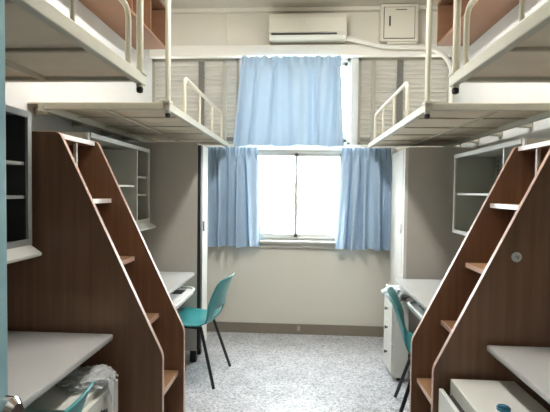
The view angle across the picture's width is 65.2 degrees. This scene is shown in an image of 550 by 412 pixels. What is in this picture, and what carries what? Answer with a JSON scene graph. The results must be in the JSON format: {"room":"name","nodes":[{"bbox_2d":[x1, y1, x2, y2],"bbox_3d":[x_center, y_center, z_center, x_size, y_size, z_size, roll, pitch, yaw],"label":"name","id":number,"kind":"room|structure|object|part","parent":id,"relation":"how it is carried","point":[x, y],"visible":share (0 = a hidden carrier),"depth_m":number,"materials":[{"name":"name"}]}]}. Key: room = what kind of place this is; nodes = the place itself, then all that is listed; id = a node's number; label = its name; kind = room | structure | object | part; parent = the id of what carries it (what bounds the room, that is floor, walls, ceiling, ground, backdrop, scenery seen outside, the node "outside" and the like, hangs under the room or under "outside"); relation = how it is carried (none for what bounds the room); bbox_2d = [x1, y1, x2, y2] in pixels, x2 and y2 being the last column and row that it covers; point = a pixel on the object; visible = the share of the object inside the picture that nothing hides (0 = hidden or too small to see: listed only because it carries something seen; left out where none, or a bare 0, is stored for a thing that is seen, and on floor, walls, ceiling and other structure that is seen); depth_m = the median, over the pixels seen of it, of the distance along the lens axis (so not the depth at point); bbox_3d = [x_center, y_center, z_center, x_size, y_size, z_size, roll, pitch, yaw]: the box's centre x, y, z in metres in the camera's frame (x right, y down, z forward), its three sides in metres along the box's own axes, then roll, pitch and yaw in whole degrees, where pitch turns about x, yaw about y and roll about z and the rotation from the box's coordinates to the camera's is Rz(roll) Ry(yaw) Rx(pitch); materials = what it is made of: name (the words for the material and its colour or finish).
{"room":"dormitory room","nodes":[
{"label":"dormitory room","id":0,"kind":"room"},
{"bbox_2d":[5,0,151,141],"bbox_3d":[-1.449,-0.273,2.156,0.150,3.190,4.650,1,2,3],"label":"wall","id":1,"kind":"structure","parent":0,"point":[17,94],"depth_m":2.94,"materials":[{"name":"white paint"}]},
{"bbox_2d":[5,104,41,263],"bbox_3d":[-1.249,-0.069,1.163,0.370,0.638,1.480,1,2,3],"label":"upper cabinet","id":2,"kind":"object","parent":1,"relation":"attached to","point":[18,121],"visible":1,"depth_m":1.88,"materials":[{"name":"grey"}]},
{"bbox_2d":[6,160,23,164],"bbox_3d":[-1.257,-0.175,1.529,0.292,0.014,0.700,1,2,3],"label":"shelf","id":3,"kind":"object","parent":2,"relation":"attached to","point":[8,162],"depth_m":1.82,"materials":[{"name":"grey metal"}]},
{"bbox_2d":[6,195,23,198],"bbox_3d":[-1.259,-0.030,1.534,0.292,0.014,0.700,1,2,3],"label":"shelf","id":4,"kind":"object","parent":2,"relation":"attached to","point":[7,196],"depth_m":1.82,"materials":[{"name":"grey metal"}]},
{"bbox_3d":[-1.117,-0.096,1.155,0.018,0.580,1.480,1,2,3],"label":"frame","id":5,"kind":"part","parent":2,"relation":"part of","materials":[{"name":"grey metal"}]},
{"bbox_2d":[5,0,146,92],"bbox_3d":[-1.018,-1.140,0.898,0.831,1.364,1.945,1,2,3],"label":"bed","id":6,"kind":"object","parent":1,"relation":"attached to","point":[43,44],"visible":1,"depth_m":1.54,"materials":[{"name":"beige metal"}]},
{"bbox_3d":[-0.953,-0.557,1.871,0.725,0.028,0.032,1,2,3],"label":"rail","id":7,"kind":"part","parent":6,"relation":"part of","materials":[{"name":"beige metal"}]},
{"bbox_3d":[-0.621,-0.657,1.038,0.023,0.242,1.362,1,2,3],"label":"guard rail","id":8,"kind":"part","parent":6,"relation":"part of","materials":[{"name":"beige metal"}]},
{"bbox_3d":[-0.569,-1.177,1.815,0.029,1.340,0.028,1,2,3],"label":"post","id":9,"kind":"part","parent":6,"relation":"part of","materials":[{"name":"beige metal"}]},
{"bbox_2d":[60,132,155,231],"bbox_3d":[-1.147,-0.117,2.895,0.370,0.623,0.990,1,2,3],"label":"upper cabinet","id":10,"kind":"object","parent":1,"relation":"attached to","point":[129,164],"visible":0.12,"depth_m":3.12,"materials":[{"name":"grey metal"}]},
{"bbox_3d":[-1.015,-0.144,2.886,0.018,0.565,0.990,1,2,3],"label":"frame","id":11,"kind":"part","parent":10,"relation":"part of","materials":[{"name":"grey"}]},
{"bbox_2d":[119,185,133,186],"bbox_3d":[-1.185,-0.135,2.773,0.292,0.014,0.700,1,2,3],"label":"shelf","id":12,"kind":"object","parent":10,"relation":"attached to","point":[119,185],"depth_m":2.97,"materials":[{"name":"white"}]},
{"bbox_2d":[78,0,164,49],"bbox_3d":[-1.170,-1.556,2.890,0.285,0.365,1.930,1,2,3],"label":"bookshelf","id":13,"kind":"object","parent":1,"relation":"attached to","point":[111,12],"visible":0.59,"depth_m":3.45,"materials":[{"name":"brown laminate"}]},
{"bbox_3d":[-1.168,-1.729,2.885,0.285,0.020,1.930,1,2,3],"label":"panel","id":14,"kind":"part","parent":13,"relation":"part of","materials":[{"name":"brown laminate"}]},
{"bbox_3d":[-1.109,-1.587,3.843,0.275,0.325,0.020,1,2,3],"label":"panel","id":15,"kind":"part","parent":13,"relation":"part of","materials":[{"name":"brown laminate"}]},
{"bbox_2d":[28,0,227,146],"bbox_3d":[-0.895,-1.200,3.194,0.809,1.390,1.855,1,2,3],"label":"bed","id":16,"kind":"object","parent":1,"relation":"attached to","point":[160,122],"visible":0.94,"depth_m":2.74,"materials":[{"name":"beige metal"}]},
{"bbox_3d":[-1.210,-0.567,3.237,0.032,0.041,1.845,1,2,3],"label":"rail","id":17,"kind":"part","parent":16,"relation":"part of","materials":[{"name":"beige metal"}]},
{"bbox_3d":[-0.918,-0.535,2.313,0.661,0.037,0.032,1,2,3],"label":"rail","id":18,"kind":"part","parent":16,"relation":"part of","materials":[{"name":"beige metal"}]},
{"bbox_3d":[-0.565,-1.179,2.276,0.029,1.366,0.028,1,2,3],"label":"post","id":19,"kind":"part","parent":16,"relation":"part of","materials":[{"name":"beige metal"}]},
{"bbox_3d":[-0.811,-0.600,4.122,0.661,0.023,0.032,1,2,3],"label":"rail","id":20,"kind":"part","parent":16,"relation":"part of","materials":[{"name":"beige metal"}]},
{"bbox_3d":[-0.519,-0.557,3.197,0.032,0.041,1.845,1,2,3],"label":"rail","id":21,"kind":"part","parent":16,"relation":"part of","materials":[{"name":"beige metal"}]},
{"bbox_3d":[-0.515,-0.694,3.225,0.023,0.238,1.242,1,2,3],"label":"guard rail","id":22,"kind":"part","parent":16,"relation":"part of","materials":[{"name":"beige metal"}]},
{"bbox_2d":[185,331,409,411],"bbox_3d":[0.056,1.402,1.820,3.240,0.100,5.250,1,2,3],"label":"floor","id":23,"kind":"structure","parent":0,"point":[268,372],"depth_m":3.29,"materials":[{"name":"grey carpet"}]},
{"bbox_2d":[7,331,112,408],"bbox_3d":[-1.107,0.978,1.066,0.662,0.770,1.775,1,2,3],"label":"desk","id":24,"kind":"object","parent":23,"relation":"on","point":[37,361],"visible":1,"depth_m":1.65,"materials":[{"name":"grey laminate"}]},
{"bbox_2d":[24,379,117,411],"bbox_3d":[-0.879,1.034,1.723,0.423,0.620,0.330,1,2,3],"label":"drawer pedestal","id":25,"kind":"object","parent":23,"relation":"on","point":[56,399],"visible":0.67,"depth_m":1.65,"materials":[{"name":"white metal"}]},
{"bbox_2d":[55,364,117,411],"bbox_3d":[-0.776,0.764,1.770,0.241,0.186,0.238,0,2,-10],"label":"plastic bag","id":26,"kind":"object","parent":25,"relation":"on","point":[80,378],"visible":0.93,"depth_m":1.74,"materials":[{"name":"white"}]},
{"bbox_3d":[-0.700,0.825,1.706,0.022,0.144,0.322,1,2,3],"label":"drawer","id":27,"kind":"part","parent":25,"relation":"part of","materials":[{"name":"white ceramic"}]},
{"bbox_2d":[63,380,93,411],"bbox_3d":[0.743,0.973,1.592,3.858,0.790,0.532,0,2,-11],"label":"plastic chair","id":28,"kind":"object","parent":23,"relation":"on","point":[77,406],"visible":1,"depth_m":1.31,"materials":[{"name":"teal plastic"}]},
{"bbox_2d":[7,131,184,411],"bbox_3d":[-0.929,0.495,2.132,0.880,1.670,0.376,1,2,3],"label":"stairs","id":29,"kind":"structure","parent":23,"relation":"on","point":[95,272],"depth_m":1.94,"materials":[{"name":"brown laminate"}]},
{"bbox_3d":[-0.920,0.491,2.309,0.877,1.667,0.020,1,2,3],"label":"panel","id":30,"kind":"part","parent":29,"relation":"part of","materials":[{"name":"brown laminate"}]},
{"bbox_2d":[126,142,207,361],"bbox_3d":[-0.932,0.381,3.640,0.696,1.800,0.250,1,2,3],"label":"wardrobe","id":31,"kind":"object","parent":23,"relation":"on","point":[178,171],"visible":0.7,"depth_m":3.50,"materials":[{"name":"grey metal"}]},
{"bbox_3d":[-0.609,0.332,3.650,0.030,1.665,0.188,1,2,3],"label":"door","id":32,"kind":"part","parent":31,"relation":"part of","materials":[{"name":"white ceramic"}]},
{"bbox_2d":[159,272,194,308],"bbox_3d":[-0.976,0.920,2.890,0.709,0.770,1.075,1,2,3],"label":"desk","id":33,"kind":"object","parent":23,"relation":"on","point":[173,281],"visible":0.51,"depth_m":3.10,"materials":[{"name":"grey laminate"}]},
{"bbox_2d":[170,286,194,308],"bbox_3d":[-0.796,0.640,3.003,0.370,0.037,0.640,1,2,3],"label":"keyboard tray","id":34,"kind":"object","parent":33,"relation":"on","point":[180,295],"depth_m":3.07,"materials":[{"name":"grey plastic"}]},
{"bbox_2d":[177,272,234,389],"bbox_3d":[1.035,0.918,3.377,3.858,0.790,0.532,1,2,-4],"label":"plastic chair","id":35,"kind":"object","parent":23,"relation":"on","point":[191,318],"visible":0.75,"depth_m":3.18,"materials":[{"name":"teal plastic"}]},
{"bbox_3d":[-0.633,0.879,3.273,0.260,0.025,0.290,1,2,10],"label":"seat frame","id":36,"kind":"part","parent":35,"relation":"part of","materials":[{"name":"black metal"}]},
{"bbox_3d":[-0.487,1.086,3.080,0.165,0.420,0.023,2,2,40],"label":"leg","id":37,"kind":"part","parent":35,"relation":"part of","materials":[{"name":"black metal"}]},
{"bbox_3d":[-0.426,1.076,3.414,0.165,0.420,0.023,0,2,-19],"label":"leg","id":38,"kind":"part","parent":35,"relation":"part of","materials":[{"name":"black metal"}]},
{"bbox_2d":[383,297,408,379],"bbox_3d":[0.928,1.013,3.355,0.148,0.600,0.300,1,2,3],"label":"drawer pedestal","id":39,"kind":"object","parent":23,"relation":"on","point":[395,353],"visible":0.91,"depth_m":3.21,"materials":[{"name":"white metal"}]},
{"bbox_3d":[0.887,1.145,3.362,0.022,0.225,0.292,1,2,3],"label":"drawer","id":40,"kind":"part","parent":39,"relation":"part of","materials":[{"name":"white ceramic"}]},
{"bbox_3d":[0.891,0.807,3.351,0.022,0.138,0.292,1,2,3],"label":"drawer","id":41,"kind":"part","parent":39,"relation":"part of","materials":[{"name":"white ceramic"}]},
{"bbox_3d":[0.889,0.955,3.356,0.022,0.140,0.292,1,2,3],"label":"drawer","id":42,"kind":"part","parent":39,"relation":"part of","materials":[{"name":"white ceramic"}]},
{"bbox_2d":[381,284,409,300],"bbox_3d":[0.954,0.667,3.383,0.220,0.088,0.318,0,2,-9],"label":"plastic bag","id":43,"kind":"object","parent":39,"relation":"on","point":[401,293],"visible":0.56,"depth_m":3.30,"materials":[{"name":"white plastic"}]},
{"bbox_2d":[386,287,412,411],"bbox_3d":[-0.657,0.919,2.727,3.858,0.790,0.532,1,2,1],"label":"plastic chair","id":44,"kind":"object","parent":23,"relation":"on","point":[391,292],"visible":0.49,"depth_m":2.80,"materials":[{"name":"teal plastic"}]},
{"bbox_3d":[0.881,1.108,2.902,0.165,0.420,0.023,3,3,45],"label":"leg","id":45,"kind":"part","parent":44,"relation":"part of","materials":[{"name":"black metal"}]},
{"bbox_3d":[0.791,1.118,2.575,0.165,0.420,0.023,0,2,-14],"label":"leg","id":46,"kind":"part","parent":44,"relation":"part of","materials":[{"name":"black metal"}]},
{"bbox_2d":[395,279,441,320],"bbox_3d":[1.220,0.951,2.740,0.704,0.770,0.990,1,2,3],"label":"desk","id":47,"kind":"object","parent":23,"relation":"on","point":[422,291],"visible":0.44,"depth_m":2.87,"materials":[{"name":"grey laminate"}]},
{"bbox_2d":[408,300,425,320],"bbox_3d":[1.055,0.674,2.631,0.370,0.037,0.650,1,2,3],"label":"keyboard tray","id":48,"kind":"object","parent":47,"relation":"attached to","point":[413,305],"depth_m":2.77,"materials":[{"name":"grey plastic"}]},
{"bbox_2d":[389,147,479,357],"bbox_3d":[1.337,0.413,3.718,0.598,1.785,0.490,1,2,3],"label":"wardrobe","id":49,"kind":"object","parent":23,"relation":"on","point":[423,243],"visible":0.61,"depth_m":3.47,"materials":[{"name":"grey metal"}]},
{"bbox_3d":[1.068,0.356,3.759,0.030,1.650,0.436,1,2,3],"label":"door","id":50,"kind":"part","parent":49,"relation":"part of","materials":[{"name":"white metal"}]},
{"bbox_2d":[409,140,549,411],"bbox_3d":[1.119,0.529,2.026,0.834,1.658,0.391,1,2,3],"label":"stairs","id":51,"kind":"structure","parent":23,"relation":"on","point":[495,290],"depth_m":1.86,"materials":[{"name":"brown laminate"}]},
{"bbox_3d":[1.322,-0.139,1.998,0.012,0.270,0.340,1,2,3],"label":"riser panel","id":52,"kind":"part","parent":51,"relation":"part of","materials":[{"name":"brown laminate"}]},
{"bbox_2d":[438,379,548,411],"bbox_3d":[0.829,1.060,1.569,0.338,0.620,0.560,1,2,3],"label":"drawer pedestal","id":53,"kind":"object","parent":23,"relation":"on","point":[466,395],"visible":1,"depth_m":1.71,"materials":[{"name":"white metal"}]},
{"bbox_3d":[0.695,0.854,1.570,0.018,0.128,0.552,1,2,3],"label":"drawer","id":54,"kind":"part","parent":53,"relation":"part of","materials":[{"name":"white metal"}]},
{"bbox_2d":[496,404,510,411],"bbox_3d":[0.823,0.736,1.549,0.047,0.028,0.047,1,2,3],"label":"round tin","id":55,"kind":"object","parent":53,"relation":"on","point":[500,407],"visible":1,"depth_m":1.54,"materials":[{"name":"blue metal"}]},
{"bbox_2d":[487,345,549,403],"bbox_3d":[1.155,1.009,0.939,0.624,0.770,1.785,1,2,3],"label":"desk","id":56,"kind":"object","parent":23,"relation":"on","point":[531,365],"visible":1,"depth_m":1.64,"materials":[{"name":"grey laminate"}]},
{"bbox_2d":[161,0,439,8],"bbox_3d":[0.109,-1.893,1.938,3.240,0.100,4.800,1,2,3],"label":"ceiling","id":57,"kind":"structure","parent":0,"point":[175,4],"depth_m":4.06,"materials":[{"name":"paint"}]},
{"bbox_2d":[171,11,442,325],"bbox_3d":[0.225,-0.323,4.311,2.940,3.190,0.150,1,2,3],"label":"wall","id":58,"kind":"structure","parent":0,"point":[279,285],"depth_m":4.25,"materials":[{"name":"beige paint"}]},
{"bbox_2d":[152,58,238,143],"bbox_3d":[-0.793,-1.046,4.335,0.885,0.850,0.075,1,2,3],"label":"window blind","id":59,"kind":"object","parent":58,"relation":"in","point":[217,79],"depth_m":4.31,"materials":[{"name":"beige"}]},
{"bbox_2d":[223,13,226,44],"bbox_3d":[-0.492,-1.742,4.223,0.030,0.365,0.020,1,2,3],"label":"trim","id":60,"kind":"structure","parent":58,"relation":"attached to","point":[224,14],"depth_m":4.21,"materials":[{"name":"beige paint"}]},
{"bbox_2d":[207,321,383,336],"bbox_3d":[0.202,1.224,4.279,2.940,0.100,0.015,1,2,3],"label":"baseboard","id":61,"kind":"structure","parent":58,"relation":"attached to","point":[242,327],"depth_m":4.27,"materials":[{"name":"brown paint"}]},
{"bbox_2d":[248,150,346,248],"bbox_3d":[0.224,-0.074,4.271,0.990,0.965,0.165,1,2,3],"label":"window","id":62,"kind":"structure","parent":58,"relation":"in","point":[267,239],"depth_m":4.29,"materials":[{"name":"white metal"}]},
{"bbox_3d":[0.004,-0.111,4.328,0.447,0.844,0.020,1,2,3],"label":"sash","id":63,"kind":"part","parent":62,"relation":"part of","materials":[{"name":"glass"}]},
{"bbox_3d":[0.217,0.377,4.256,0.990,0.065,0.105,1,2,3],"label":"sill","id":64,"kind":"part","parent":62,"relation":"part of","materials":[{"name":"white metal"}]},
{"bbox_3d":[0.436,-0.106,4.327,0.479,0.844,0.020,1,2,3],"label":"sash","id":65,"kind":"part","parent":62,"relation":"part of","materials":[{"name":"glass"}]},
{"bbox_2d":[205,146,395,149],"bbox_3d":[0.232,-0.568,4.197,1.860,0.024,0.062,1,2,3],"label":"curtain rod","id":66,"kind":"object","parent":58,"relation":"attached to","point":[298,147],"visible":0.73,"depth_m":4.16,"materials":[{"name":"grey metal"}]},
{"bbox_2d":[207,146,260,247],"bbox_3d":[-0.403,-0.086,4.187,0.536,0.979,0.125,1,2,3],"label":"curtain","id":67,"kind":"object","parent":66,"relation":"hanging from","point":[233,219],"visible":0.95,"depth_m":4.19,"materials":[{"name":"blue fabric"}]},
{"bbox_2d":[335,147,391,250],"bbox_3d":[0.854,-0.066,4.112,0.534,0.983,0.119,1,2,3],"label":"curtain","id":68,"kind":"object","parent":66,"relation":"hanging from","point":[364,198],"visible":1,"depth_m":4.11,"materials":[{"name":"blue fabric"}]},
{"bbox_2d":[149,44,452,58],"bbox_3d":[0.233,-1.497,4.163,2.940,0.103,0.070,1,2,3],"label":"trim","id":69,"kind":"structure","parent":58,"relation":"attached to","point":[351,50],"depth_m":4.14,"materials":[{"name":"white paint"}]},
{"bbox_2d":[268,247,338,250],"bbox_3d":[0.286,0.428,4.254,0.751,0.040,0.005,1,2,3],"label":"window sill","id":70,"kind":"structure","parent":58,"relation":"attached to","point":[280,247],"depth_m":4.25,"materials":[{"name":"white plastic"}]},
{"bbox_2d":[171,5,437,13],"bbox_3d":[0.238,-1.896,4.160,2.940,0.035,0.050,1,2,3],"label":"trim","id":71,"kind":"structure","parent":58,"relation":"attached to","point":[421,7],"depth_m":4.15,"materials":[{"name":"beige paint"}]},
{"bbox_2d":[269,13,346,43],"bbox_3d":[0.309,-1.688,4.087,0.725,0.234,0.200,1,2,3],"label":"air conditioner","id":72,"kind":"object","parent":58,"relation":"attached to","point":[328,28],"visible":1,"depth_m":4.00,"materials":[{"name":"beige plastic"}]},
{"bbox_2d":[271,32,336,34],"bbox_3d":[0.271,-1.603,4.023,0.610,0.020,0.039,1,2,3],"label":"vent","id":73,"kind":"object","parent":72,"relation":"attached to","point":[272,33],"depth_m":4.00,"materials":[{"name":"grey plastic"}]},
{"bbox_3d":[0.305,-1.707,4.016,0.717,0.180,0.042,1,2,3],"label":"panel","id":74,"kind":"part","parent":72,"relation":"part of","materials":[{"name":"beige plastic"}]},
{"bbox_2d":[344,36,453,102],"bbox_3d":[1.162,-1.122,4.053,1.026,0.967,0.049,1,2,3],"label":"pipe","id":75,"kind":"object","parent":72,"relation":"attached to","point":[442,54],"visible":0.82,"depth_m":4.02,"materials":[{"name":"white plastic"}]},
{"bbox_2d":[341,58,350,144],"bbox_3d":[0.211,-1.033,4.294,1.065,0.850,0.060,1,2,3],"label":"window","id":76,"kind":"structure","parent":58,"relation":"in","point":[346,62],"depth_m":4.25,"materials":[{"name":"white glass"}]},
{"bbox_3d":[0.464,-1.030,4.296,0.504,0.794,0.020,1,2,3],"label":"sash","id":77,"kind":"part","parent":76,"relation":"part of","materials":[{"name":"white metal"}]},
{"bbox_2d":[350,57,358,144],"bbox_3d":[0.777,-1.024,4.242,0.070,0.850,0.120,1,2,3],"label":"trim","id":78,"kind":"structure","parent":58,"relation":"attached to","point":[354,60],"depth_m":4.18,"materials":[{"name":"white metal"}]},
{"bbox_2d":[379,4,418,43],"bbox_3d":[1.170,-1.720,4.071,0.345,0.342,0.130,1,2,3],"label":"electrical box","id":79,"kind":"object","parent":58,"relation":"attached to","point":[397,22],"visible":0.93,"depth_m":4.02,"materials":[{"name":"beige plastic"}]},
{"bbox_3d":[1.164,-1.715,4.021,0.278,0.283,0.008,1,2,3],"label":"door","id":80,"kind":"part","parent":79,"relation":"part of","materials":[{"name":"beige plastic"}]},
{"bbox_2d":[387,41,415,43],"bbox_3d":[1.194,-1.538,4.055,0.270,0.026,0.025,1,2,3],"label":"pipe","id":81,"kind":"object","parent":79,"relation":"attached to","point":[409,42],"visible":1,"depth_m":4.04,"materials":[{"name":"white plastic"}]},
{"bbox_2d":[357,57,451,144],"bbox_3d":[1.256,-1.018,4.216,0.890,0.850,0.075,1,2,3],"label":"window blind","id":82,"kind":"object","parent":58,"relation":"in","point":[379,78],"depth_m":4.20,"materials":[{"name":"beige"}]},
{"bbox_3d":[0.161,-1.434,4.159,0.950,0.026,0.014,1,2,3],"label":"curtain rod","id":83,"kind":"object","parent":58,"relation":"attached to","visible":0},
{"bbox_2d":[233,55,343,146],"bbox_3d":[0.133,-1.003,4.110,1.053,0.862,0.097,1,2,2],"label":"curtain","id":84,"kind":"object","parent":83,"relation":"hanging from","point":[284,101],"visible":1,"depth_m":4.11,"materials":[{"name":"blue fabric"}]},
{"bbox_2d":[453,0,549,148],"bbox_3d":[1.636,-0.230,1.976,0.150,3.190,4.650,1,2,3],"label":"wall","id":85,"kind":"structure","parent":0,"point":[468,92],"depth_m":3.04,"materials":[{"name":"white paint"}]},
{"bbox_2d":[368,0,549,147],"bbox_3d":[1.234,-1.171,3.090,0.807,1.390,1.855,1,2,3],"label":"bed","id":86,"kind":"object","parent":85,"relation":"attached to","point":[431,124],"visible":0.97,"depth_m":2.66,"materials":[{"name":"beige metal"}]},
{"bbox_3d":[0.851,-0.677,3.226,0.023,0.238,1.162,1,2,3],"label":"guard rail","id":87,"kind":"part","parent":86,"relation":"part of","materials":[{"name":"beige metal"}]},
{"bbox_3d":[0.844,-0.539,3.138,0.032,0.041,1.845,1,2,3],"label":"rail","id":88,"kind":"part","parent":86,"relation":"part of","materials":[{"name":"beige metal"}]},
{"bbox_3d":[1.242,-0.572,4.022,0.659,0.023,0.032,1,2,3],"label":"rail","id":89,"kind":"part","parent":86,"relation":"part of","materials":[{"name":"beige metal"}]},
{"bbox_3d":[0.800,-1.160,2.216,0.029,1.366,0.028,1,2,3],"label":"post","id":90,"kind":"part","parent":86,"relation":"part of","materials":[{"name":"beige metal"}]},
{"bbox_3d":[1.136,-0.507,2.213,0.659,0.037,0.032,1,2,3],"label":"rail","id":91,"kind":"part","parent":86,"relation":"part of","materials":[{"name":"beige metal"}]},
{"bbox_3d":[1.534,-0.529,3.098,0.032,0.041,1.845,1,2,3],"label":"rail","id":92,"kind":"part","parent":86,"relation":"part of","materials":[{"name":"beige metal"}]},
{"bbox_2d":[437,0,518,45],"bbox_3d":[1.483,-1.530,2.736,0.280,0.365,1.930,1,2,3],"label":"bookshelf","id":93,"kind":"object","parent":85,"relation":"attached to","point":[485,14],"visible":0.63,"depth_m":3.31,"materials":[{"name":"brown laminate"}]},
{"bbox_3d":[1.533,-1.560,3.689,0.270,0.325,0.020,1,2,3],"label":"panel","id":94,"kind":"part","parent":93,"relation":"part of","materials":[{"name":"brown laminate"}]},
{"bbox_3d":[1.485,-1.702,2.730,0.280,0.020,1.930,1,2,3],"label":"panel","id":95,"kind":"part","parent":93,"relation":"part of","materials":[{"name":"brown laminate"}]},
{"bbox_2d":[448,0,549,94],"bbox_3d":[1.092,-1.111,0.790,0.822,1.364,1.975,1,2,3],"label":"bed","id":96,"kind":"object","parent":85,"relation":"attached to","point":[522,54],"visible":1,"depth_m":1.58,"materials":[{"name":"beige metal"}]},
{"bbox_3d":[0.759,-1.159,1.768,0.029,1.340,0.028,1,2,3],"label":"post","id":97,"kind":"part","parent":96,"relation":"part of","materials":[{"name":"beige metal"}]},
{"bbox_3d":[0.705,-0.639,0.983,0.023,0.242,1.407,1,2,3],"label":"guard rail","id":98,"kind":"part","parent":96,"relation":"part of","materials":[{"name":"beige metal"}]},
{"bbox_3d":[1.125,-0.529,1.780,0.716,0.028,0.032,1,2,3],"label":"rail","id":99,"kind":"part","parent":96,"relation":"part of","materials":[{"name":"beige metal"}]},
{"bbox_2d":[452,138,549,235],"bbox_3d":[1.447,-0.073,2.697,0.306,0.575,1.005,1,2,3],"label":"upper cabinet","id":100,"kind":"object","parent":85,"relation":"attached to","point":[476,172],"visible":0.26,"depth_m":3.18,"materials":[{"name":"grey metal"}]},
{"bbox_2d":[457,193,488,195],"bbox_3d":[1.462,-0.074,2.801,0.272,0.014,0.750,1,2,3],"label":"shelf","id":101,"kind":"object","parent":100,"relation":"attached to","point":[458,194],"depth_m":2.94,"materials":[{"name":"white"}]},
{"bbox_3d":[-0.047,-0.175,-0.329,3.240,3.190,0.150,1,2,3],"label":"wall","id":102,"kind":"structure","parent":0,"visible":0},
{"bbox_2d":[0,0,23,411],"bbox_3d":[-0.443,0.369,0.243,0.098,2.045,0.890,1,2,3],"label":"door","id":103,"kind":"structure","parent":102,"relation":"in","point":[8,403],"depth_m":0.67,"materials":[{"name":"teal paint"}]},
{"bbox_3d":[-0.400,0.300,0.619,0.058,0.056,0.056,1,2,3],"label":"knob","id":104,"kind":"part","parent":103,"relation":"part of","materials":[{"name":"silver metal"}]}
]}

